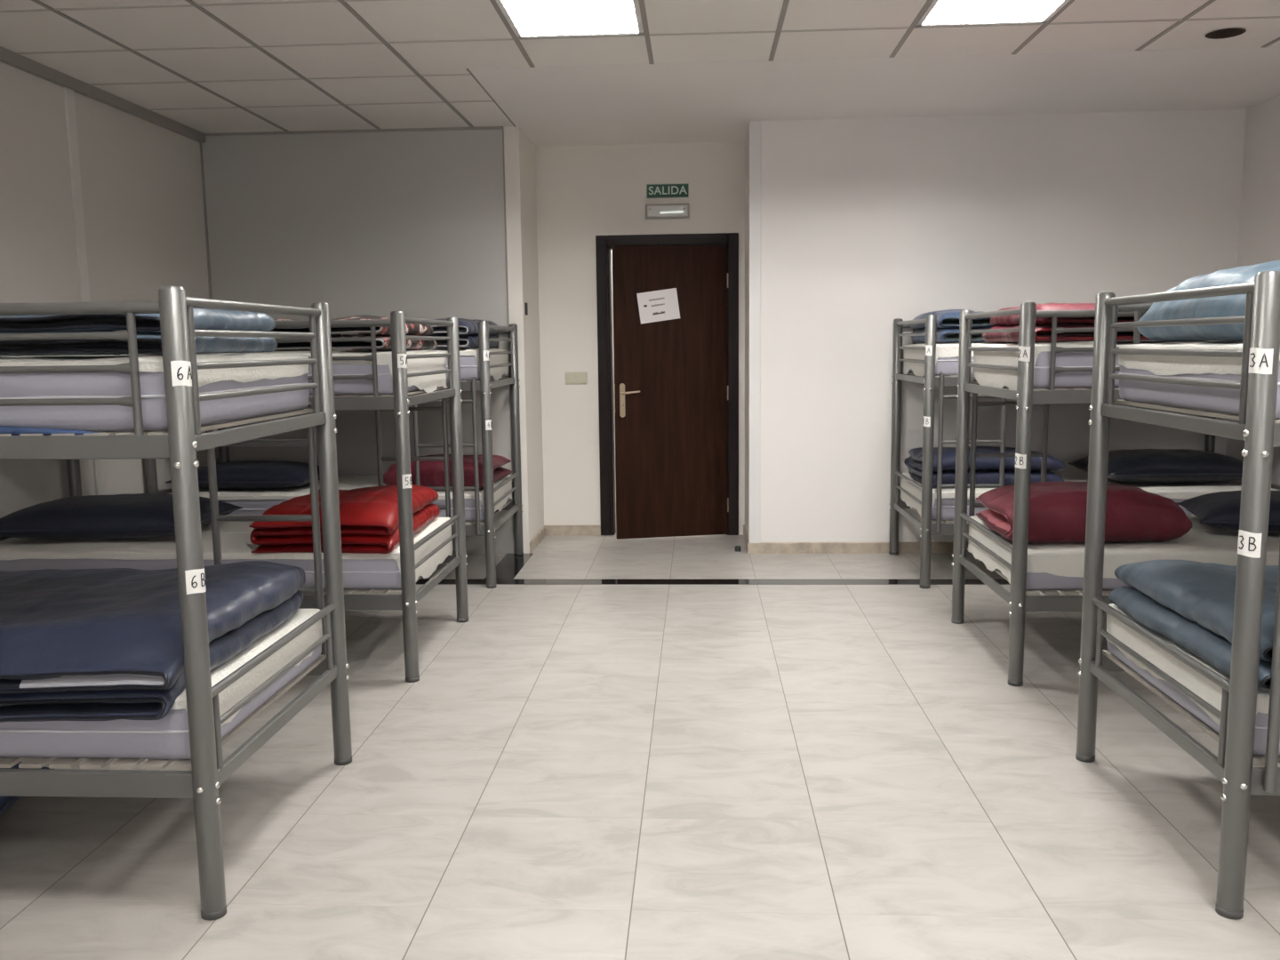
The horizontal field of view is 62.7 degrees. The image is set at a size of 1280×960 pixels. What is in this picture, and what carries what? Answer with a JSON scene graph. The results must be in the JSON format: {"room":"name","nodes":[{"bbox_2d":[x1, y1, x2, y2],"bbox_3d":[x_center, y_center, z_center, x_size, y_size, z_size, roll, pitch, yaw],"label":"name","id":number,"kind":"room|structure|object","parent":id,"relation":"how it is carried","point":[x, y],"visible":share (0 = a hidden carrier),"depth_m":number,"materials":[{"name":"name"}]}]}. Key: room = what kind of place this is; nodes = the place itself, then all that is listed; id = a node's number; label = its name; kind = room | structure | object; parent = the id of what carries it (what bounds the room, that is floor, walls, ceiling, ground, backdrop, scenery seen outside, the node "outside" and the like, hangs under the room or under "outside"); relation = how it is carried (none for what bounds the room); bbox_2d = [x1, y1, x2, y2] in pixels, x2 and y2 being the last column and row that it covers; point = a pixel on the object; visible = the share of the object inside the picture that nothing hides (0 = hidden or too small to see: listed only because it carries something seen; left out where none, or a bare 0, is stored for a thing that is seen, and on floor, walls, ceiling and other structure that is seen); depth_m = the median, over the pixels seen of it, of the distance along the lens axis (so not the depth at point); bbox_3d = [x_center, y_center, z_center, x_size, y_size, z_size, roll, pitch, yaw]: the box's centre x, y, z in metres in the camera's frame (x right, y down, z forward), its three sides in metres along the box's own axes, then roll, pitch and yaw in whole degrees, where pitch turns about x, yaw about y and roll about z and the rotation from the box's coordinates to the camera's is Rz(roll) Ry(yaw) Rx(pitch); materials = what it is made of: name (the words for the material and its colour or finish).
{"room":"hostel dormitory","nodes":[
{"label":"hostel dormitory","id":0,"kind":"room"},
{"bbox_2d":[0,61,219,541],"bbox_3d":[-3.141,-0.261,1.696,0.100,2.890,10.700,0,7,3],"label":"wall","id":1,"kind":"structure","parent":0,"point":[141,180],"depth_m":5.52,"materials":[{"name":"white paint"}]},
{"bbox_2d":[63,87,105,495],"bbox_3d":[-2.876,-0.649,5.484,0.014,2.685,0.070,0,7,3],"label":"trim","id":2,"kind":"structure","parent":1,"relation":"attached to","point":[68,93],"depth_m":5.38,"materials":[{"name":"white"}]},
{"bbox_2d":[0,46,205,142],"bbox_3d":[-3.092,-1.512,1.481,0.035,0.055,10.600,0,7,3],"label":"trim","id":3,"kind":"structure","parent":1,"relation":"attached to","point":[8,57],"depth_m":5.49,"materials":[{"name":"grey"}]},
{"bbox_2d":[201,126,513,553],"bbox_3d":[-1.822,-0.946,6.887,1.965,2.890,0.100,0,7,3],"label":"wall partition","id":4,"kind":"structure","parent":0,"point":[379,224],"depth_m":6.76,"materials":[{"name":"white paint"}]},
{"bbox_2d":[199,142,220,463],"bbox_3d":[-2.799,-0.832,6.899,0.012,2.685,0.012,0,7,3],"label":"trim","id":5,"kind":"structure","parent":4,"relation":"attached to","point":[200,143],"depth_m":6.79,"materials":[{"name":"grey metal"}]},
{"bbox_2d":[204,126,502,135],"bbox_3d":[-1.829,-2.215,6.667,1.930,0.016,0.012,0,7,3],"label":"trim","id":6,"kind":"structure","parent":4,"relation":"attached to","point":[480,127],"depth_m":6.66,"materials":[{"name":"grey metal"}]},
{"bbox_2d":[504,126,543,553],"bbox_3d":[-0.775,-0.996,7.175,0.095,2.890,0.804,0,7,3],"label":"wall","id":7,"kind":"structure","parent":0,"point":[519,151],"depth_m":6.90,"materials":[{"name":"beige paint"}]},
{"bbox_2d":[502,126,514,553],"bbox_3d":[-0.849,-0.870,6.788,0.008,2.740,0.010,0,7,3],"label":"trim","id":8,"kind":"structure","parent":7,"relation":"attached to","point":[502,126],"depth_m":6.73,"materials":[{"name":"grey"}]},
{"bbox_2d":[484,553,533,578],"bbox_3d":[-0.815,0.542,6.585,0.175,0.012,0.770,0,7,3],"label":"trim","id":9,"kind":"structure","parent":7,"relation":"attached to","point":[510,564],"depth_m":6.58,"materials":[{"name":"black stone"}]},
{"bbox_2d":[524,302,527,315],"bbox_3d":[-0.740,-1.113,6.829,0.014,0.080,0.035,0,7,3],"label":"wall bracket","id":10,"kind":"object","parent":7,"relation":"attached to","point":[525,303],"visible":1,"depth_m":6.81,"materials":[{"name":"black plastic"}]},
{"bbox_2d":[529,525,545,553],"bbox_3d":[-0.708,0.408,7.294,0.011,0.074,0.678,0,7,3],"label":"baseboard","id":11,"kind":"structure","parent":7,"relation":"attached to","point":[540,536],"depth_m":7.23,"materials":[{"name":"beige tile"}]},
{"bbox_2d":[611,256,615,503],"bbox_3d":[0.284,-1.124,8.263,4.400,2.840,1.500,0,7,3],"label":"wall","id":12,"kind":"structure","parent":0,"point":[612,257],"depth_m":8.98,"materials":[{"name":"white paint"}]},
{"bbox_2d":[0,503,1279,959],"bbox_3d":[0.259,1.002,3.188,6.710,0.080,13.900,0,7,3],"label":"floor","id":13,"kind":"structure","parent":0,"point":[567,772],"depth_m":3.16,"materials":[{"name":"beige tile"}]},
{"bbox_2d":[0,761,48,815],"bbox_3d":[-2.259,0.917,2.880,1.005,0.220,0.566,-2,7,-9],"label":"bundle","id":14,"kind":"object","parent":13,"relation":"on","point":[5,802],"visible":0.27,"depth_m":3.01,"materials":[{"name":"blue fabric"}]},
{"bbox_2d":[0,285,351,920],"bbox_3d":[-1.992,0.255,2.984,2.014,1.508,1.013,0,7,3],"label":"bunk bed","id":15,"kind":"object","parent":13,"relation":"on","point":[184,437],"visible":0.75,"depth_m":2.52,"materials":[{"name":"grey paint"}]},
{"bbox_2d":[0,425,99,435],"bbox_3d":[-2.050,-0.121,2.484,1.600,0.039,0.016,0,7,3],"label":"sheet","id":16,"kind":"object","parent":15,"relation":"on","point":[4,429],"visible":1,"depth_m":2.44,"materials":[{"name":"fabric"}]},
{"bbox_2d":[0,353,309,431],"bbox_3d":[-1.999,-0.251,2.917,1.901,0.179,0.886,0,7,3],"label":"mattress","id":17,"kind":"object","parent":15,"relation":"on","point":[45,385],"visible":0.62,"depth_m":2.45,"materials":[{"name":"grey fabric"}]},
{"bbox_2d":[0,307,277,356],"bbox_3d":[-1.593,-0.398,2.799,1.047,0.129,0.726,0,7,3],"label":"comforter","id":18,"kind":"object","parent":17,"relation":"on","point":[148,325],"visible":0.59,"depth_m":2.48,"materials":[{"name":"blue fabric"}]},
{"bbox_2d":[0,608,322,759],"bbox_3d":[-1.989,0.550,3.020,1.901,0.170,0.886,0,7,3],"label":"mattress","id":19,"kind":"object","parent":15,"relation":"on","point":[167,737],"visible":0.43,"depth_m":2.56,"materials":[{"name":"grey fabric"}]},
{"bbox_2d":[0,560,305,722],"bbox_3d":[-1.619,0.408,2.926,1.174,0.230,0.981,0,7,3],"label":"comforter","id":20,"kind":"object","parent":19,"relation":"on","point":[76,644],"visible":0.89,"depth_m":2.59,"materials":[{"name":"blue fabric"}]},
{"bbox_2d":[0,311,468,682],"bbox_3d":[-1.895,0.025,4.761,2.014,1.508,1.013,0,7,3],"label":"bunk bed","id":21,"kind":"object","parent":13,"relation":"on","point":[398,403],"visible":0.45,"depth_m":4.30,"materials":[{"name":"grey paint"}]},
{"bbox_2d":[0,349,446,395],"bbox_3d":[-1.901,-0.468,4.696,1.901,0.207,0.886,0,7,3],"label":"mattress","id":22,"kind":"object","parent":21,"relation":"on","point":[429,383],"visible":0.31,"depth_m":4.23,"materials":[{"name":"grey fabric"}]},
{"bbox_2d":[268,314,437,351],"bbox_3d":[-1.442,-0.646,4.630,0.958,0.151,0.874,0,7,3],"label":"comforter","id":23,"kind":"object","parent":22,"relation":"on","point":[383,335],"visible":0.34,"depth_m":4.27,"materials":[{"name":"red fabric"}]},
{"bbox_2d":[0,517,452,589],"bbox_3d":[-1.891,0.334,4.800,1.900,0.200,0.886,0,7,3],"label":"mattress","id":24,"kind":"object","parent":21,"relation":"on","point":[360,571],"visible":0.48,"depth_m":4.39,"materials":[{"name":"grey fabric"}]},
{"bbox_2d":[0,493,242,539],"bbox_3d":[-2.383,0.160,4.774,0.925,0.165,0.606,-1,7,-1],"label":"pillow","id":25,"kind":"object","parent":24,"relation":"on","point":[136,515],"visible":0.87,"depth_m":4.53,"materials":[{"name":"blue fabric"}]},
{"bbox_2d":[248,484,439,553],"bbox_3d":[-1.286,0.151,4.710,0.676,0.206,0.915,0,7,3],"label":"comforter","id":26,"kind":"object","parent":24,"relation":"on","point":[369,516],"visible":0.62,"depth_m":4.33,"materials":[{"name":"red fabric"}]},
{"bbox_2d":[144,320,523,588],"bbox_3d":[-1.804,-0.190,6.422,2.014,1.508,1.013,0,7,3],"label":"bunk bed","id":27,"kind":"object","parent":13,"relation":"on","point":[487,528],"visible":0.34,"depth_m":5.95,"materials":[{"name":"grey paint"}]},
{"bbox_2d":[168,474,511,521],"bbox_3d":[-1.800,0.112,6.462,1.901,0.186,0.886,0,7,3],"label":"mattress","id":28,"kind":"object","parent":27,"relation":"on","point":[253,501],"visible":0.32,"depth_m":6.06,"materials":[{"name":"grey fabric"}]},
{"bbox_2d":[165,460,338,488],"bbox_3d":[-2.336,-0.034,6.362,0.845,0.145,0.526,0,7,6],"label":"pillow","id":29,"kind":"object","parent":28,"relation":"on","point":[248,474],"visible":0.82,"depth_m":6.15,"materials":[{"name":"blue fabric"}]},
{"bbox_2d":[383,454,512,488],"bbox_3d":[-1.159,-0.069,6.358,0.661,0.181,0.711,0,7,3],"label":"comforter","id":30,"kind":"object","parent":28,"relation":"on","point":[431,472],"visible":0.48,"depth_m":6.04,"materials":[{"name":"red fabric"}]},
{"bbox_2d":[272,348,508,380],"bbox_3d":[-1.810,-0.685,6.360,1.900,0.203,0.886,0,7,3],"label":"mattress","id":31,"kind":"object","parent":27,"relation":"on","point":[468,358],"visible":0.23,"depth_m":5.89,"materials":[{"name":"grey fabric"}]},
{"bbox_2d":[429,318,499,348],"bbox_3d":[-1.308,-0.874,6.288,0.817,0.176,0.860,0,7,6],"label":"comforter","id":32,"kind":"object","parent":31,"relation":"on","point":[468,329],"visible":0.23,"depth_m":5.90,"materials":[{"name":"blue fabric"}]},
{"bbox_2d":[416,578,1010,584],"bbox_3d":[0.421,0.593,6.067,6.300,0.012,0.135,0,7,3],"label":"trim","id":33,"kind":"structure","parent":13,"relation":"in","point":[421,581],"depth_m":6.07,"materials":[{"name":"black metal"}]},
{"bbox_2d":[735,545,740,551],"bbox_3d":[0.648,0.455,6.953,0.040,0.034,0.040,0,7,3],"label":"door stop","id":34,"kind":"object","parent":13,"relation":"on","point":[737,548],"visible":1,"depth_m":6.94,"materials":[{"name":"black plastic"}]},
{"bbox_2d":[951,301,1146,686],"bbox_3d":[2.487,0.003,4.513,2.014,1.508,1.013,0,7,3],"label":"bunk bed","id":35,"kind":"object","parent":13,"relation":"on","point":[1026,396],"visible":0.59,"depth_m":4.15,"materials":[{"name":"grey paint"}]},
{"bbox_2d":[973,340,1243,390],"bbox_3d":[2.482,-0.484,4.449,1.901,0.218,0.886,0,7,3],"label":"mattress","id":36,"kind":"object","parent":35,"relation":"on","point":[996,378],"visible":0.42,"depth_m":4.07,"materials":[{"name":"grey fabric"}]},
{"bbox_2d":[982,303,1151,342],"bbox_3d":[1.979,-0.668,4.428,0.923,0.162,0.870,0,7,3],"label":"comforter","id":37,"kind":"object","parent":36,"relation":"on","point":[1043,325],"visible":0.36,"depth_m":4.09,"materials":[{"name":"red fabric"}]},
{"bbox_2d":[968,514,1279,590],"bbox_3d":[2.492,0.307,4.550,1.900,0.189,0.886,0,7,3],"label":"mattress","id":38,"kind":"object","parent":35,"relation":"on","point":[1051,565],"visible":0.41,"depth_m":4.17,"materials":[{"name":"grey fabric"}]},
{"bbox_2d":[976,481,1192,543],"bbox_3d":[1.874,0.119,4.479,0.782,0.214,0.622,0,7,3],"label":"comforter","id":39,"kind":"object","parent":38,"relation":"on","point":[1057,509],"visible":0.78,"depth_m":4.21,"materials":[{"name":"red fabric"}]},
{"bbox_2d":[1176,490,1279,534],"bbox_3d":[2.815,0.136,4.500,0.845,0.157,0.546,2,8,17],"label":"pillow","id":40,"kind":"object","parent":38,"relation":"on","point":[1220,509],"visible":0.72,"depth_m":4.41,"materials":[{"name":"blue fabric"}]},
{"bbox_2d":[888,313,1279,588],"bbox_3d":[2.579,-0.213,6.178,2.014,1.508,1.013,0,7,3],"label":"bunk bed","id":41,"kind":"object","parent":13,"relation":"on","point":[928,527],"visible":0.34,"depth_m":5.80,"materials":[{"name":"grey paint"}]},
{"bbox_2d":[903,340,1155,376],"bbox_3d":[2.573,-0.703,6.117,1.902,0.212,0.886,0,7,3],"label":"mattress","id":42,"kind":"object","parent":41,"relation":"on","point":[947,354],"visible":0.25,"depth_m":5.74,"materials":[{"name":"grey fabric"}]},
{"bbox_2d":[910,309,994,343],"bbox_3d":[2.069,-0.897,6.093,0.918,0.189,0.865,0,7,3],"label":"comforter","id":43,"kind":"object","parent":42,"relation":"on","point":[948,320],"visible":0.36,"depth_m":5.78,"materials":[{"name":"blue fabric"}]},
{"bbox_2d":[900,472,1279,519],"bbox_3d":[2.583,0.090,6.219,1.901,0.188,0.886,0,7,3],"label":"mattress","id":44,"kind":"object","parent":41,"relation":"on","point":[1178,492],"visible":0.28,"depth_m":5.85,"materials":[{"name":"grey fabric"}]},
{"bbox_2d":[904,446,1064,487],"bbox_3d":[2.009,-0.102,6.218,0.810,0.206,0.731,0,7,3],"label":"comforter","id":45,"kind":"object","parent":44,"relation":"on","point":[988,469],"visible":0.58,"depth_m":5.89,"materials":[{"name":"blue fabric"}]},
{"bbox_2d":[1067,448,1243,483],"bbox_3d":[3.055,-0.087,6.120,0.904,0.180,0.637,0,7,3],"label":"pillow","id":46,"kind":"object","parent":44,"relation":"on","point":[1145,466],"visible":0.84,"depth_m":5.87,"materials":[{"name":"fabric"}]},
{"bbox_2d":[1075,271,1279,919],"bbox_3d":[2.395,0.222,2.821,2.014,1.508,1.013,0,7,3],"label":"bunk bed","id":47,"kind":"object","parent":13,"relation":"on","point":[1257,425],"visible":0.91,"depth_m":2.48,"materials":[{"name":"grey paint"}]},
{"bbox_2d":[1106,603,1279,754],"bbox_3d":[2.399,0.516,2.861,1.901,0.172,0.886,0,7,3],"label":"mattress","id":48,"kind":"object","parent":47,"relation":"on","point":[1199,684],"visible":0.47,"depth_m":2.82,"materials":[{"name":"grey fabric"}]},
{"bbox_2d":[1108,560,1278,689],"bbox_3d":[1.909,0.352,2.831,0.989,0.172,0.939,0,7,3],"label":"comforter","id":49,"kind":"object","parent":48,"relation":"on","point":[1190,604],"visible":0.7,"depth_m":2.84,"materials":[{"name":"blue fabric"}]},
{"bbox_2d":[1118,341,1279,419],"bbox_3d":[2.389,-0.285,2.758,1.902,0.180,0.886,0,7,3],"label":"mattress","id":50,"kind":"object","parent":47,"relation":"on","point":[1219,400],"visible":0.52,"depth_m":2.78,"materials":[{"name":"grey fabric"}]},
{"bbox_2d":[1136,260,1279,341],"bbox_3d":[1.910,-0.469,2.751,0.931,0.198,0.865,0,7,3],"label":"comforter","id":51,"kind":"object","parent":50,"relation":"on","point":[1228,305],"visible":0.66,"depth_m":2.71,"materials":[{"name":"blue fabric"}]},
{"bbox_2d":[0,0,1279,133],"bbox_3d":[0.137,-1.555,1.232,6.510,0.015,10.730,0,7,3],"label":"ceiling","id":52,"kind":"structure","parent":0,"point":[396,20],"depth_m":4.81,"materials":[{"name":"tile"}]},
{"bbox_2d":[465,68,516,127],"bbox_3d":[-0.823,-2.139,5.921,0.010,0.006,1.400,0,7,3],"label":"trim","id":53,"kind":"structure","parent":52,"relation":"attached to","point":[468,69],"depth_m":5.79,"materials":[{"name":"grey metal"}]},
{"bbox_2d":[495,0,644,38],"bbox_3d":[-0.281,-1.990,4.411,0.568,0.088,0.548,0,7,3],"label":"ceiling light","id":54,"kind":"object","parent":52,"relation":"attached to","point":[527,19],"visible":0.98,"depth_m":4.49,"materials":[{"name":"white plastic"}]},
{"bbox_2d":[0,0,1279,110],"bbox_3d":[0.098,-1.502,0.888,6.448,0.005,10.050,0,7,3],"label":"ceiling grid","id":55,"kind":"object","parent":52,"relation":"attached to","point":[313,1],"depth_m":4.70,"materials":[{"name":"grey metal"}]},
{"bbox_2d":[31,0,1279,131],"bbox_3d":[0.410,-1.557,1.283,5.912,0.006,10.600,0,7,3],"label":"ceiling grid","id":56,"kind":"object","parent":52,"relation":"attached to","point":[343,3],"depth_m":4.75,"materials":[{"name":"grey metal"}]},
{"bbox_2d":[915,0,1070,26],"bbox_3d":[1.474,-1.999,4.314,0.559,0.088,0.548,0,7,3],"label":"ceiling light","id":57,"kind":"object","parent":52,"relation":"attached to","point":[940,12],"visible":0.89,"depth_m":4.48,"materials":[{"name":"white plastic"}]},
{"bbox_2d":[1205,28,1246,39],"bbox_3d":[2.664,-2.063,4.775,0.164,0.065,0.164,0,7,3],"label":"ceiling speaker","id":58,"kind":"object","parent":52,"relation":"attached to","point":[1226,33],"visible":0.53,"depth_m":4.83,"materials":[{"name":"brown"}]},
{"bbox_2d":[535,141,744,534],"bbox_3d":[0.015,-1.044,7.471,1.450,2.890,0.120,0,7,3],"label":"wall","id":59,"kind":"structure","parent":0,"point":[583,193],"depth_m":7.35,"materials":[{"name":"beige paint"}]},
{"bbox_2d":[545,525,600,535],"bbox_3d":[-0.488,0.364,7.614,0.413,0.074,0.011,0,7,3],"label":"baseboard","id":60,"kind":"structure","parent":59,"relation":"attached to","point":[550,530],"depth_m":7.61,"materials":[{"name":"beige tile"}]},
{"bbox_2d":[565,371,587,384],"bbox_3d":[-0.454,-0.725,7.469,0.160,0.090,0.015,0,7,3],"label":"light switch","id":61,"kind":"object","parent":59,"relation":"attached to","point":[572,378],"visible":1,"depth_m":7.46,"materials":[{"name":"beige plastic"}]},
{"bbox_2d":[595,232,738,539],"bbox_3d":[0.196,-0.647,7.369,0.995,2.125,0.402,0,7,3],"label":"door","id":62,"kind":"structure","parent":59,"relation":"attached to","point":[674,416],"depth_m":7.33,"materials":[{"name":"brown wood"}]},
{"bbox_2d":[636,288,679,323],"bbox_3d":[0.128,-1.197,7.215,0.305,0.243,0.004,-2,7,-11],"label":"paper notice","id":63,"kind":"object","parent":62,"relation":"attached to","point":[662,305],"visible":1,"depth_m":7.22,"materials":[{"name":"white paper"}]},
{"bbox_2d":[645,203,689,219],"bbox_3d":[0.190,-1.862,7.268,0.304,0.100,0.052,0,7,3],"label":"emergency light","id":64,"kind":"object","parent":59,"relation":"attached to","point":[652,211],"visible":1,"depth_m":7.25,"materials":[{"name":"grey plastic"}]},
{"bbox_2d":[646,183,688,198],"bbox_3d":[0.191,-2.003,7.272,0.292,0.094,0.008,0,7,3],"label":"exit sign","id":65,"kind":"object","parent":59,"relation":"attached to","point":[652,190],"visible":1,"depth_m":7.27,"materials":[{"name":"green plastic"}]},
{"bbox_2d":[744,108,1246,552],"bbox_3d":[2.268,-1.012,7.008,3.100,2.890,0.800,0,7,3],"label":"wall","id":66,"kind":"structure","parent":0,"point":[867,224],"depth_m":6.57,"materials":[{"name":"white paint"}]},
{"bbox_2d":[743,524,748,551],"bbox_3d":[0.729,0.400,7.214,0.011,0.074,0.678,0,7,3],"label":"baseboard","id":67,"kind":"structure","parent":66,"relation":"attached to","point":[745,535],"depth_m":7.20,"materials":[{"name":"beige tile"}]},
{"bbox_2d":[748,121,761,543],"bbox_3d":[0.733,-0.908,6.695,0.075,2.662,0.012,0,7,3],"label":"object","id":68,"kind":"structure","parent":66,"relation":"attached to","point":[755,127],"depth_m":6.68,"materials":[{"name":"white"}]},
{"bbox_2d":[747,541,967,553],"bbox_3d":[2.208,0.437,6.789,3.009,0.074,0.011,0,7,3],"label":"baseboard","id":69,"kind":"structure","parent":66,"relation":"attached to","point":[762,548],"depth_m":6.83,"materials":[{"name":"beige tile"}]},
{"bbox_2d":[468,46,1279,146],"bbox_3d":[1.431,-2.222,6.155,4.465,0.051,2.130,0,7,3],"label":"ceiling","id":70,"kind":"structure","parent":66,"relation":"attached to","point":[713,101],"depth_m":5.77,"materials":[{"name":"paint"}]},
{"bbox_2d":[1225,94,1279,490],"bbox_3d":[3.459,-0.295,1.329,0.100,2.890,10.700,0,7,3],"label":"wall","id":71,"kind":"structure","parent":0,"point":[1259,242],"depth_m":6.20,"materials":[{"name":"white paint"}]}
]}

